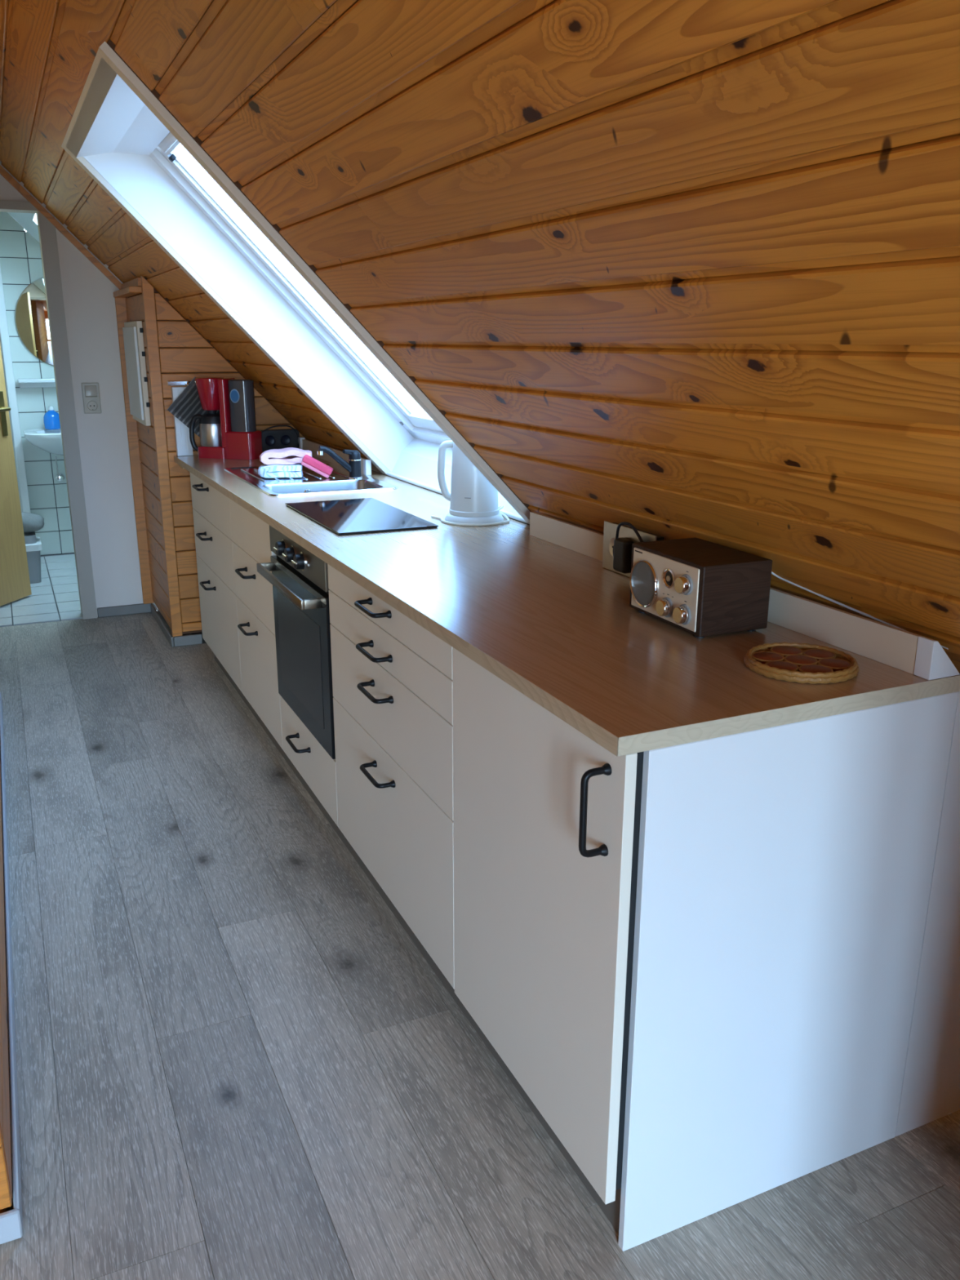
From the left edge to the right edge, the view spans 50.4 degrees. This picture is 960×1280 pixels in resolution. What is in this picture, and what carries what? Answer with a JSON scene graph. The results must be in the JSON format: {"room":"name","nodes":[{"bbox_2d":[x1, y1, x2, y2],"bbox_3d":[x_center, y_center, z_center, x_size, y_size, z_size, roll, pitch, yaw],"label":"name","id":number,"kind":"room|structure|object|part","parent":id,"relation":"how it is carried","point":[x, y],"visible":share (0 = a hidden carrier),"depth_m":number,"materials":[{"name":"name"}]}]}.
{"room":"attic kitchen","nodes":[
{"label":"attic kitchen","id":0,"kind":"room"},
{"bbox_2d":[0,770,12,1213],"bbox_3d":[-1.376,-0.600,2.450,0.131,2.530,2.732,-7,18,-24],"label":"wall","id":1,"kind":"structure","parent":0,"point":[6,1182],"depth_m":1.82,"materials":[{"name":"brown wood"}]},
{"bbox_2d":[0,691,22,1244],"bbox_3d":[-1.449,0.599,2.762,0.309,0.054,2.745,-7,18,-24],"label":"baseboard","id":2,"kind":"structure","parent":1,"relation":"attached to","point":[11,1221],"depth_m":1.99,"materials":[{"name":"white wood"}]},
{"bbox_2d":[7,212,39,243],"bbox_3d":[-1.848,-1.748,5.985,2.453,2.537,1.750,-7,18,-24],"label":"ceiling","id":3,"kind":"structure","parent":0,"point":[28,221],"depth_m":5.92,"materials":[{"name":"white paint"}]},
{"bbox_2d":[0,212,74,555],"bbox_3d":[-2.234,-1.597,5.839,2.760,2.520,1.742,-7,18,-24],"label":"wall","id":4,"kind":"structure","parent":0,"point":[20,258],"depth_m":6.49,"materials":[{"name":"grey tile"}]},
{"bbox_2d":[14,277,53,365],"bbox_3d":[-2.629,-2.006,6.436,0.560,0.560,0.012,-7,18,-24],"label":"mirror","id":5,"kind":"object","parent":4,"relation":"attached to","point":[31,317],"visible":0.39,"depth_m":6.36,"materials":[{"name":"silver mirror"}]},
{"bbox_2d":[17,377,55,387],"bbox_3d":[-2.635,-1.636,6.487,0.556,0.057,0.108,-7,18,-24],"label":"shelf","id":6,"kind":"object","parent":4,"relation":"attached to","point":[30,382],"visible":0.44,"depth_m":6.42,"materials":[{"name":"white ceramic"}]},
{"bbox_2d":[23,428,63,455],"bbox_3d":[-2.564,-1.289,6.448,0.584,0.254,0.414,-7,18,-24],"label":"washbasin","id":7,"kind":"object","parent":4,"relation":"attached to","point":[50,441],"visible":0.25,"depth_m":6.25,"materials":[{"name":"white ceramic"}]},
{"bbox_2d":[43,406,60,429],"bbox_3d":[-2.710,-1.407,6.458,0.106,0.142,0.106,-7,18,-24],"label":"soap bottle","id":8,"kind":"object","parent":7,"relation":"on","point":[51,418],"visible":0.95,"depth_m":6.43,"materials":[{"name":"blue plastic"}]},
{"bbox_2d":[0,200,97,619],"bbox_3d":[-2.461,-1.103,5.111,0.777,1.985,0.642,-7,18,-24],"label":"door","id":9,"kind":"structure","parent":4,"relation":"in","point":[15,581],"depth_m":5.13,"materials":[{"name":"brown wood"}]},
{"bbox_3d":[-2.505,-1.188,5.354,0.006,0.230,0.040,4,17,12],"label":"handle plate","id":10,"kind":"part","parent":9,"relation":"part of","materials":[{"name":"gold metal"}]},
{"bbox_3d":[-2.489,-1.196,5.292,0.055,0.017,0.123,4,17,12],"label":"handle","id":11,"kind":"part","parent":9,"relation":"part of","materials":[{"name":"gold metal"}]},
{"bbox_2d":[54,456,64,480],"bbox_3d":[-2.728,-1.110,6.616,0.052,0.166,0.080,-7,18,-24],"label":"angle valve","id":12,"kind":"object","parent":4,"relation":"attached to","point":[60,477],"visible":1,"depth_m":6.61,"materials":[{"name":"silver metal"}]},
{"bbox_3d":[-2.718,-1.049,6.610,0.038,0.038,0.030,-7,18,-24],"label":"knob","id":13,"kind":"part","parent":12,"relation":"part of","materials":[{"name":"silver metal"}]},
{"bbox_2d":[0,160,159,617],"bbox_3d":[-2.229,-1.315,4.867,2.800,2.530,0.100,-7,18,-24],"label":"wall","id":14,"kind":"structure","parent":0,"point":[89,300],"depth_m":5.06,"materials":[{"name":"white paint"}]},
{"bbox_2d":[0,165,121,289],"bbox_3d":[-2.129,-2.087,4.615,0.920,0.990,0.021,-7,18,-24],"label":"trim","id":15,"kind":"structure","parent":14,"relation":"attached to","point":[3,172],"depth_m":4.74,"materials":[{"name":"brown wood"}]},
{"bbox_2d":[81,382,101,413],"bbox_3d":[-1.903,-1.185,4.995,0.080,0.147,0.017,-7,18,-24],"label":"light switch","id":16,"kind":"object","parent":14,"relation":"attached to","point":[91,391],"visible":1,"depth_m":4.99,"materials":[{"name":"beige plastic"}]},
{"bbox_2d":[97,603,152,617],"bbox_3d":[-1.852,-0.157,5.326,0.275,0.050,0.014,-7,18,-24],"label":"baseboard","id":17,"kind":"structure","parent":14,"relation":"attached to","point":[134,608],"depth_m":5.32,"materials":[{"name":"grey plastic"}]},
{"bbox_2d":[113,275,306,636],"bbox_3d":[-1.271,-0.909,4.984,0.780,1.590,0.708,-7,18,-24],"label":"wall partition","id":18,"kind":"structure","parent":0,"point":[175,350],"depth_m":4.66,"materials":[{"name":"brown wood"}]},
{"bbox_3d":[-1.610,-1.588,4.658,0.060,0.025,0.638,-7,18,-24],"label":"head rail","id":19,"kind":"part","parent":18,"relation":"part of","materials":[{"name":"brown wood"}]},
{"bbox_3d":[-1.588,-1.617,4.648,0.022,0.033,0.618,-7,18,-24],"label":"head panel","id":20,"kind":"part","parent":18,"relation":"part of","materials":[{"name":"brown wood"}]},
{"bbox_2d":[122,320,151,426],"bbox_3d":[-1.602,-1.245,4.749,0.036,0.454,0.488,-7,18,-24],"label":"box","id":21,"kind":"object","parent":18,"relation":"attached to","point":[133,337],"visible":1,"depth_m":4.61,"materials":[{"name":"white plastic"}]},
{"bbox_3d":[-1.615,-1.245,4.749,0.012,0.406,0.425,-7,18,-24],"label":"door","id":22,"kind":"part","parent":21,"relation":"part of","materials":[{"name":"white plastic"}]},
{"bbox_3d":[-1.421,-0.786,4.565,0.044,1.590,0.040,-7,18,-24],"label":"corner post","id":23,"kind":"part","parent":18,"relation":"part of","materials":[{"name":"brown wood"}]},
{"bbox_2d":[150,604,202,647],"bbox_3d":[-1.524,-0.086,5.095,0.142,0.048,0.696,-7,18,-24],"label":"baseboard","id":24,"kind":"structure","parent":18,"relation":"attached to","point":[179,641],"depth_m":4.81,"materials":[{"name":"grey plastic"}]},
{"bbox_2d":[166,380,194,386],"bbox_3d":[-1.307,-1.121,4.470,0.121,0.028,0.062,-7,18,-24],"label":"hook rail","id":25,"kind":"object","parent":18,"relation":"attached to","point":[168,382],"visible":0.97,"depth_m":4.47,"materials":[{"name":"silver metal"}]},
{"bbox_2d":[167,377,219,437],"bbox_3d":[-1.242,-1.023,4.498,0.269,0.269,0.015,-7,18,-24],"label":"pot holder","id":26,"kind":"object","parent":25,"relation":"hanging from","point":[187,405],"visible":0.42,"depth_m":4.47,"materials":[{"name":"grey fabric"}]},
{"bbox_2d":[171,386,193,456],"bbox_3d":[-1.320,-0.969,4.522,0.068,0.298,0.036,-7,18,-24],"label":"panel","id":27,"kind":"object","parent":18,"relation":"attached to","point":[183,445],"visible":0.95,"depth_m":4.52,"materials":[{"name":"white plastic"}]},
{"bbox_2d":[260,425,299,452],"bbox_3d":[-0.924,-0.922,4.680,0.212,0.122,0.121,-7,18,-24],"label":"socket","id":28,"kind":"object","parent":18,"relation":"attached to","point":[286,437],"visible":0.83,"depth_m":4.70,"materials":[{"name":"black plastic"}]},
{"bbox_2d":[0,0,959,673],"bbox_3d":[0.281,-0.411,1.748,2.447,2.532,8.100,-7,18,-24],"label":"ceiling","id":29,"kind":"structure","parent":0,"point":[670,269],"depth_m":1.42,"materials":[{"name":"brown wood"}]},
{"bbox_2d":[61,40,529,524],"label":"window","id":30,"kind":"structure","parent":29,"relation":"attached to","point":[119,133],"depth_m":3.41,"materials":[{"name":"white paint"}]},
{"bbox_3d":[-1.037,-1.391,2.690,0.050,0.050,1.170,-7,18,-24],"label":"head casing","id":31,"kind":"part","parent":30,"relation":"part of","materials":[{"name":"white wood"}]},
{"bbox_3d":[-0.831,-1.107,3.580,1.074,1.098,0.060,-7,18,-24],"label":"casing","id":32,"kind":"part","parent":30,"relation":"part of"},
{"bbox_3d":[-0.407,-1.078,3.086,0.812,0.841,0.976,-7,18,-24],"label":"pane","id":33,"kind":"part","parent":30,"relation":"part of","materials":[{"name":"clear glass"}]},
{"bbox_3d":[-0.410,-1.066,3.088,0.899,0.928,1.056,-7,18,-24],"label":"sash","id":34,"kind":"part","parent":30,"relation":"part of","materials":[{"name":"white paint"}]},
{"bbox_3d":[-0.423,-1.065,3.083,1.003,1.035,1.210,-7,18,-24],"label":"frame","id":35,"kind":"part","parent":30,"relation":"part of","materials":[{"name":"white paint"}]},
{"bbox_2d":[771,571,948,649],"bbox_3d":[0.637,-0.062,1.755,0.369,0.068,0.081,16,23,42],"label":"wire","id":36,"kind":"object","parent":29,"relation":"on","point":[772,573],"visible":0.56,"depth_m":1.78,"materials":[{"name":"white plastic"}]},
{"bbox_2d":[0,553,959,1279],"bbox_3d":[-1.643,0.827,2.182,6.000,0.064,9.830,-7,18,-24],"label":"floor","id":37,"kind":"structure","parent":0,"point":[236,1060],"depth_m":2.03,"materials":[{"name":"grey laminate"}]},
{"bbox_2d":[0,266,31,513],"bbox_3d":[-3.366,-1.448,6.204,1.005,2.016,0.080,-7,18,-24],"label":"screen","id":38,"kind":"object","parent":37,"relation":"on","point":[4,334],"visible":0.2,"depth_m":6.37,"materials":[{"name":"white plastic"}]},
{"bbox_3d":[-3.387,-1.449,6.193,0.958,1.970,0.030,-7,18,-24],"label":"panel","id":39,"kind":"part","parent":38,"relation":"part of","materials":[{"name":"wood"}]},
{"bbox_2d":[23,531,42,583],"bbox_3d":[-2.730,-0.487,6.016,0.275,0.280,0.275,-7,18,-24],"label":"bin","id":40,"kind":"object","parent":37,"relation":"on","point":[33,544],"visible":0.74,"depth_m":5.95,"materials":[{"name":"white plastic"}]},
{"bbox_2d":[21,511,44,533],"bbox_3d":[-2.709,-0.688,5.973,0.293,0.125,0.245,-7,18,-24],"label":"toilet","id":41,"kind":"object","parent":40,"relation":"on","point":[32,522],"visible":0.5,"depth_m":5.93,"materials":[{"name":"white ceramic"}]},
{"bbox_2d":[189,471,242,693],"bbox_3d":[-0.835,-0.291,4.173,0.586,0.745,0.812,-7,18,-24],"label":"base cabinet","id":42,"kind":"object","parent":37,"relation":"on","point":[211,508],"visible":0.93,"depth_m":4.02,"materials":[{"name":"white wood"}]},
{"bbox_3d":[-1.102,-0.599,4.013,0.043,0.017,0.141,-7,18,-24],"label":"handle","id":43,"kind":"part","parent":42,"relation":"part of","materials":[{"name":"black metal"}]},
{"bbox_3d":[-1.103,-0.412,4.068,0.043,0.017,0.141,-7,18,-24],"label":"handle","id":44,"kind":"part","parent":42,"relation":"part of","materials":[{"name":"black metal"}]},
{"bbox_3d":[-1.103,-0.220,4.125,0.043,0.017,0.141,-7,18,-24],"label":"handle","id":45,"kind":"part","parent":42,"relation":"part of","materials":[{"name":"black metal"}]},
{"bbox_3d":[-1.052,-0.541,3.994,0.018,0.163,0.812,-7,18,-24],"label":"drawer","id":46,"kind":"part","parent":42,"relation":"part of","materials":[{"name":"white laminate"}]},
{"bbox_3d":[-1.053,-0.366,4.045,0.018,0.198,0.812,-7,18,-24],"label":"drawer","id":47,"kind":"part","parent":42,"relation":"part of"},
{"bbox_3d":[-1.054,-0.088,4.128,0.018,0.378,0.812,-7,18,-24],"label":"drawer","id":48,"kind":"part","parent":42,"relation":"part of","materials":[{"name":"white laminate"}]},
{"bbox_2d":[229,498,282,748],"bbox_3d":[-0.537,-0.108,3.556,0.586,0.744,0.602,-7,18,-24],"label":"base cabinet","id":49,"kind":"object","parent":37,"relation":"on","point":[251,539],"visible":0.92,"depth_m":3.43,"materials":[{"name":"white wood"}]},
{"bbox_3d":[-0.788,-0.223,3.415,0.043,0.017,0.141,-7,18,-24],"label":"handle","id":50,"kind":"part","parent":49,"relation":"part of","materials":[{"name":"black metal"}]},
{"bbox_3d":[-0.797,-0.036,3.489,0.043,0.017,0.141,-7,18,-24],"label":"handle","id":51,"kind":"part","parent":49,"relation":"part of","materials":[{"name":"black metal"}]},
{"bbox_3d":[-0.755,-0.183,3.428,0.018,0.198,0.602,-7,18,-24],"label":"drawer","id":52,"kind":"part","parent":49,"relation":"part of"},
{"bbox_3d":[-0.756,0.095,3.510,0.018,0.378,0.602,-7,18,-24],"label":"drawer","id":53,"kind":"part","parent":49,"relation":"part of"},
{"bbox_2d":[280,695,337,826],"bbox_3d":[-0.285,0.312,3.110,0.586,0.191,0.598,-7,18,-24],"label":"base cabinet","id":54,"kind":"object","parent":37,"relation":"on","point":[316,766],"visible":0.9,"depth_m":2.96,"materials":[{"name":"white wood"}]},
{"bbox_2d":[256,524,335,759],"bbox_3d":[-0.296,-0.046,2.999,0.592,0.547,0.584,-7,18,-24],"label":"oven","id":55,"kind":"object","parent":54,"relation":"on","point":[299,579],"visible":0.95,"depth_m":2.83,"materials":[{"name":"glass"}]},
{"bbox_3d":[-0.573,-0.263,2.932,0.022,0.043,0.043,-7,18,-24],"label":"knob","id":56,"kind":"part","parent":55,"relation":"part of","materials":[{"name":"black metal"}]},
{"bbox_3d":[-0.539,-0.156,2.848,0.054,0.026,0.500,-7,18,-24],"label":"handle","id":57,"kind":"part","parent":55,"relation":"part of","materials":[{"name":"metal"}]},
{"bbox_3d":[-0.531,-0.237,2.845,0.022,0.043,0.043,-7,18,-24],"label":"knob","id":58,"kind":"part","parent":55,"relation":"part of","materials":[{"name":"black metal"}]},
{"bbox_3d":[-0.515,-0.173,2.855,0.002,0.016,0.582,-7,18,-24],"label":"door trim","id":59,"kind":"part","parent":55,"relation":"part of","materials":[{"name":"metal"}]},
{"bbox_3d":[-0.489,-0.212,2.758,0.022,0.043,0.043,-7,18,-24],"label":"knob","id":60,"kind":"part","parent":55,"relation":"part of","materials":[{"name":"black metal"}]},
{"bbox_3d":[-0.504,-0.240,2.841,0.024,0.087,0.584,-7,18,-24],"label":"control panel","id":61,"kind":"part","parent":55,"relation":"part of","materials":[{"name":"metal"}]},
{"bbox_3d":[-0.539,0.306,3.007,0.043,0.017,0.141,-7,18,-24],"label":"handle","id":62,"kind":"part","parent":54,"relation":"part of","materials":[{"name":"black metal"}]},
{"bbox_2d":[327,564,454,989],"bbox_3d":[0.008,0.227,2.425,0.586,0.745,0.793,-7,18,-24],"label":"base cabinet","id":63,"kind":"object","parent":37,"relation":"on","point":[393,677],"visible":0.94,"depth_m":2.24,"materials":[{"name":"white wood"}]},
{"bbox_3d":[-0.237,-0.068,2.217,0.043,0.017,0.141,-7,18,-24],"label":"handle","id":64,"kind":"part","parent":63,"relation":"part of","materials":[{"name":"black metal"}]},
{"bbox_3d":[-0.237,0.027,2.245,0.043,0.017,0.141,-7,18,-24],"label":"handle","id":65,"kind":"part","parent":63,"relation":"part of","materials":[{"name":"black metal"}]},
{"bbox_3d":[-0.237,0.117,2.272,0.043,0.017,0.141,-7,18,-24],"label":"handle","id":66,"kind":"part","parent":63,"relation":"part of","materials":[{"name":"black metal"}]},
{"bbox_3d":[-0.238,0.309,2.329,0.043,0.017,0.141,-7,18,-24],"label":"handle","id":67,"kind":"part","parent":63,"relation":"part of","materials":[{"name":"black metal"}]},
{"bbox_3d":[-0.210,-0.065,2.234,0.018,0.076,0.793,-7,18,-24],"label":"drawer","id":68,"kind":"part","parent":63,"relation":"part of","materials":[{"name":"white laminate"}]},
{"bbox_3d":[-0.210,0.016,2.257,0.018,0.088,0.793,-7,18,-24],"label":"drawer","id":69,"kind":"part","parent":63,"relation":"part of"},
{"bbox_3d":[-0.210,0.154,2.298,0.018,0.197,0.793,-7,18,-24],"label":"drawer","id":70,"kind":"part","parent":63,"relation":"part of","materials":[{"name":"white laminate"}]},
{"bbox_3d":[-0.211,0.431,2.380,0.018,0.376,0.793,-7,18,-24],"label":"drawer","id":71,"kind":"part","parent":63,"relation":"part of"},
{"bbox_2d":[173,454,959,756],"bbox_3d":[-0.306,-0.361,3.085,0.632,0.049,3.694,-7,18,-24],"label":"countertop","id":72,"kind":"structure","parent":63,"relation":"on","point":[559,627],"depth_m":1.82,"materials":[{"name":"brown laminate"}]},
{"bbox_2d":[194,377,262,459],"bbox_3d":[-1.099,-0.967,4.444,0.274,0.340,0.127,4,17,12],"label":"coffee machine","id":73,"kind":"object","parent":72,"relation":"on","point":[234,398],"visible":0.99,"depth_m":4.39,"materials":[{"name":"red plastic"}]},
{"bbox_2d":[189,413,222,451],"bbox_3d":[-1.188,-0.907,4.470,0.154,0.163,0.116,-7,18,-24],"label":"thermal carafe","id":74,"kind":"object","parent":73,"relation":"in","point":[210,429],"visible":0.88,"depth_m":4.43,"materials":[{"name":"metal"}]},
{"bbox_3d":[-1.243,-0.910,4.482,0.069,0.161,0.020,1,16,3],"label":"jug handle","id":75,"kind":"part","parent":74,"relation":"part of","materials":[{"name":"black plastic"}]},
{"bbox_3d":[-1.170,-0.969,4.460,0.111,0.039,0.111,-7,18,-24],"label":"lid","id":76,"kind":"part","parent":74,"relation":"part of","materials":[{"name":"black plastic"}]},
{"bbox_2d":[195,380,219,410],"bbox_3d":[-1.170,-1.065,4.432,0.124,0.125,0.124,-7,18,-24],"label":"basket","id":77,"kind":"object","parent":73,"relation":"on","point":[207,390],"depth_m":4.39,"materials":[{"name":"red plastic"}]},
{"bbox_3d":[-1.170,-1.130,4.413,0.127,0.011,0.127,-7,18,-24],"label":"basket lid","id":78,"kind":"part","parent":73,"relation":"part of","materials":[{"name":"red plastic"}]},
{"bbox_3d":[-1.161,-0.832,4.501,0.147,0.050,0.115,4,17,12],"label":"hot plate","id":79,"kind":"part","parent":73,"relation":"part of","materials":[{"name":"red plastic"}]},
{"bbox_3d":[-1.026,-1.010,4.402,0.108,0.223,0.088,4,17,12],"label":"water tank","id":80,"kind":"part","parent":73,"relation":"part of","materials":[{"name":"grey plastic"}]},
{"bbox_2d":[223,462,398,496],"bbox_3d":[-0.656,-0.541,3.854,0.458,0.153,0.818,-7,18,-24],"label":"sink","id":81,"kind":"object","parent":72,"relation":"in","point":[311,482],"visible":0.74,"depth_m":3.76,"materials":[{"name":"metal"}]},
{"bbox_2d":[257,462,302,478],"bbox_3d":[-0.752,-0.642,3.846,0.165,0.045,0.118,-2,17,-8],"label":"cloth","id":82,"kind":"object","parent":81,"relation":"on","point":[268,471],"visible":0.91,"depth_m":3.80,"materials":[{"name":"fabric"}]},
{"bbox_2d":[259,447,311,464],"bbox_3d":[-0.732,-0.696,3.850,0.196,0.054,0.108,-3,17,-10],"label":"cleaning cloth","id":83,"kind":"object","parent":82,"relation":"on","point":[273,456],"visible":0.84,"depth_m":3.81,"materials":[{"name":"fabric"}]},
{"bbox_2d":[301,454,333,478],"bbox_3d":[-0.609,-0.650,3.816,0.115,0.084,0.036,0,16,0],"label":"sponge","id":84,"kind":"object","parent":81,"relation":"on","point":[309,462],"visible":1,"depth_m":3.80,"materials":[{"name":"plastic"}]},
{"bbox_3d":[-0.558,-0.474,3.636,0.390,0.148,0.247,-7,18,-24],"label":"bowl","id":85,"kind":"part","parent":81,"relation":"part of","materials":[{"name":"metal"}]},
{"bbox_2d":[297,436,371,475],"bbox_3d":[-0.631,-0.787,4.323,0.024,0.066,0.960,-7,18,-24],"label":"upstand","id":86,"kind":"object","parent":72,"relation":"on","point":[304,444],"visible":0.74,"depth_m":4.34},
{"bbox_2d":[316,445,362,479],"bbox_3d":[-0.521,-0.660,3.784,0.170,0.128,0.052,-7,18,-24],"label":"tap","id":87,"kind":"object","parent":72,"relation":"on","point":[353,467],"visible":1,"depth_m":3.79,"materials":[{"name":"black metal"}]},
{"bbox_3d":[-0.525,-0.666,3.778,0.143,0.115,0.026,-8,18,-26],"label":"spout","id":88,"kind":"part","parent":87,"relation":"part of","materials":[{"name":"black metal"}]},
{"bbox_3d":[-0.467,-0.691,3.801,0.044,0.033,0.044,-7,18,-24],"label":"lever","id":89,"kind":"part","parent":87,"relation":"part of","materials":[{"name":"black metal"}]},
{"bbox_2d":[284,497,438,535],"bbox_3d":[-0.364,-0.370,3.018,0.288,0.007,0.563,-7,18,-24],"label":"cooktop","id":90,"kind":"object","parent":72,"relation":"in","point":[364,515],"visible":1,"depth_m":2.97,"materials":[{"name":"black glass"}]},
{"bbox_2d":[431,440,510,526],"bbox_3d":[-0.016,-0.463,2.926,0.205,0.238,0.217,-7,18,-24],"label":"kettle","id":91,"kind":"object","parent":72,"relation":"on","point":[473,500],"visible":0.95,"depth_m":2.87,"materials":[{"name":"white plastic"}]},
{"bbox_3d":[-0.095,-0.482,2.920,0.056,0.178,0.021,3,17,8],"label":"handle","id":92,"kind":"part","parent":91,"relation":"part of","materials":[{"name":"white plastic"}]},
{"bbox_3d":[-0.016,-0.360,2.957,0.205,0.023,0.217,-7,18,-24],"label":"cord","id":93,"kind":"part","parent":91,"relation":"part of","materials":[{"name":"white plastic"}]},
{"bbox_2d":[602,520,663,577],"bbox_3d":[0.338,-0.194,2.247,0.032,0.109,0.206,-7,18,-24],"label":"socket plate","id":94,"kind":"object","parent":72,"relation":"on","point":[610,528],"visible":0.24,"depth_m":2.29,"materials":[{"name":"white plastic"}]},
{"bbox_2d":[613,521,643,573],"bbox_3d":[0.342,-0.187,2.140,0.047,0.111,0.256,-7,18,-24],"label":"plug adapter","id":95,"kind":"object","parent":94,"relation":"attached to","point":[622,547],"visible":0.68,"depth_m":2.18,"materials":[{"name":"black plastic"}]},
{"bbox_2d":[629,537,772,638],"bbox_3d":[0.394,-0.099,1.885,0.170,0.132,0.235,-7,18,-24],"label":"radio","id":96,"kind":"object","parent":72,"relation":"on","point":[700,588],"visible":1,"depth_m":1.80,"materials":[{"name":"brown wood"}]},
{"bbox_2d":[633,561,654,604],"bbox_3d":[0.310,-0.106,1.911,0.002,0.082,0.082,-7,18,-23],"label":"speaker grille","id":97,"kind":"object","parent":96,"relation":"attached to","point":[643,571],"depth_m":1.91,"materials":[{"name":"silver metal"}]},
{"bbox_3d":[0.333,-0.059,1.848,0.017,0.031,0.031,-7,18,-24],"label":"knob","id":98,"kind":"part","parent":96,"relation":"part of","materials":[{"name":"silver metal"}]},
{"bbox_3d":[0.336,-0.095,1.860,0.006,0.113,0.210,-7,18,-23],"label":"plate","id":99,"kind":"part","parent":96,"relation":"part of","materials":[{"name":"silver metal"}]},
{"bbox_3d":[0.355,-0.044,1.800,0.017,0.031,0.031,-7,18,-24],"label":"knob","id":100,"kind":"part","parent":96,"relation":"part of","materials":[{"name":"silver metal"}]},
{"bbox_3d":[0.355,-0.096,1.784,0.017,0.031,0.031,-7,18,-24],"label":"knob","id":101,"kind":"part","parent":96,"relation":"part of","materials":[{"name":"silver metal"}]},
{"bbox_2d":[529,511,959,679],"bbox_3d":[0.443,-0.144,2.159,0.068,0.063,1.336,-7,18,-24],"label":"upstand","id":102,"kind":"object","parent":72,"relation":"on","point":[917,655],"visible":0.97,"depth_m":1.74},
{"bbox_2d":[743,642,858,684],"bbox_3d":[0.514,0.035,1.635,0.177,0.018,0.177,-7,18,-24],"label":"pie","id":103,"kind":"object","parent":72,"relation":"on","point":[800,663],"visible":1,"depth_m":1.62,"materials":[{"name":"wicker"}]},
{"bbox_2d":[214,654,621,1233],"bbox_3d":[-0.475,0.473,3.100,0.016,0.108,3.390,-7,18,-24],"label":"plinth","id":104,"kind":"object","parent":37,"relation":"on","point":[611,1211],"visible":0.14,"depth_m":2.25,"materials":[{"name":"grey plastic"}]},
{"bbox_2d":[452,647,644,1204],"bbox_3d":[0.298,0.407,1.824,0.586,0.750,0.587,-7,18,-24],"label":"base cabinet","id":105,"kind":"object","parent":37,"relation":"on","point":[547,818],"visible":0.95,"depth_m":1.64,"materials":[{"name":"white wood"}]},
{"bbox_3d":[0.158,0.240,1.418,0.043,0.141,0.017,-7,18,-24],"label":"handle","id":106,"kind":"part","parent":105,"relation":"part of","materials":[{"name":"black metal"}]},
{"bbox_2d":[617,691,958,1251],"bbox_3d":[0.487,0.523,1.617,0.580,0.855,0.015,-7,18,-24],"label":"end panel","id":107,"kind":"object","parent":37,"relation":"on","point":[784,881],"visible":0.88,"depth_m":1.59,"materials":[{"name":"white laminate"}]},
{"bbox_2d":[894,691,959,1136],"bbox_3d":[1.067,0.443,1.877,0.696,0.866,0.020,-7,18,-24],"label":"wall","id":108,"kind":"structure","parent":0,"point":[931,1085],"depth_m":1.79,"materials":[{"name":"white paint"}]}
]}

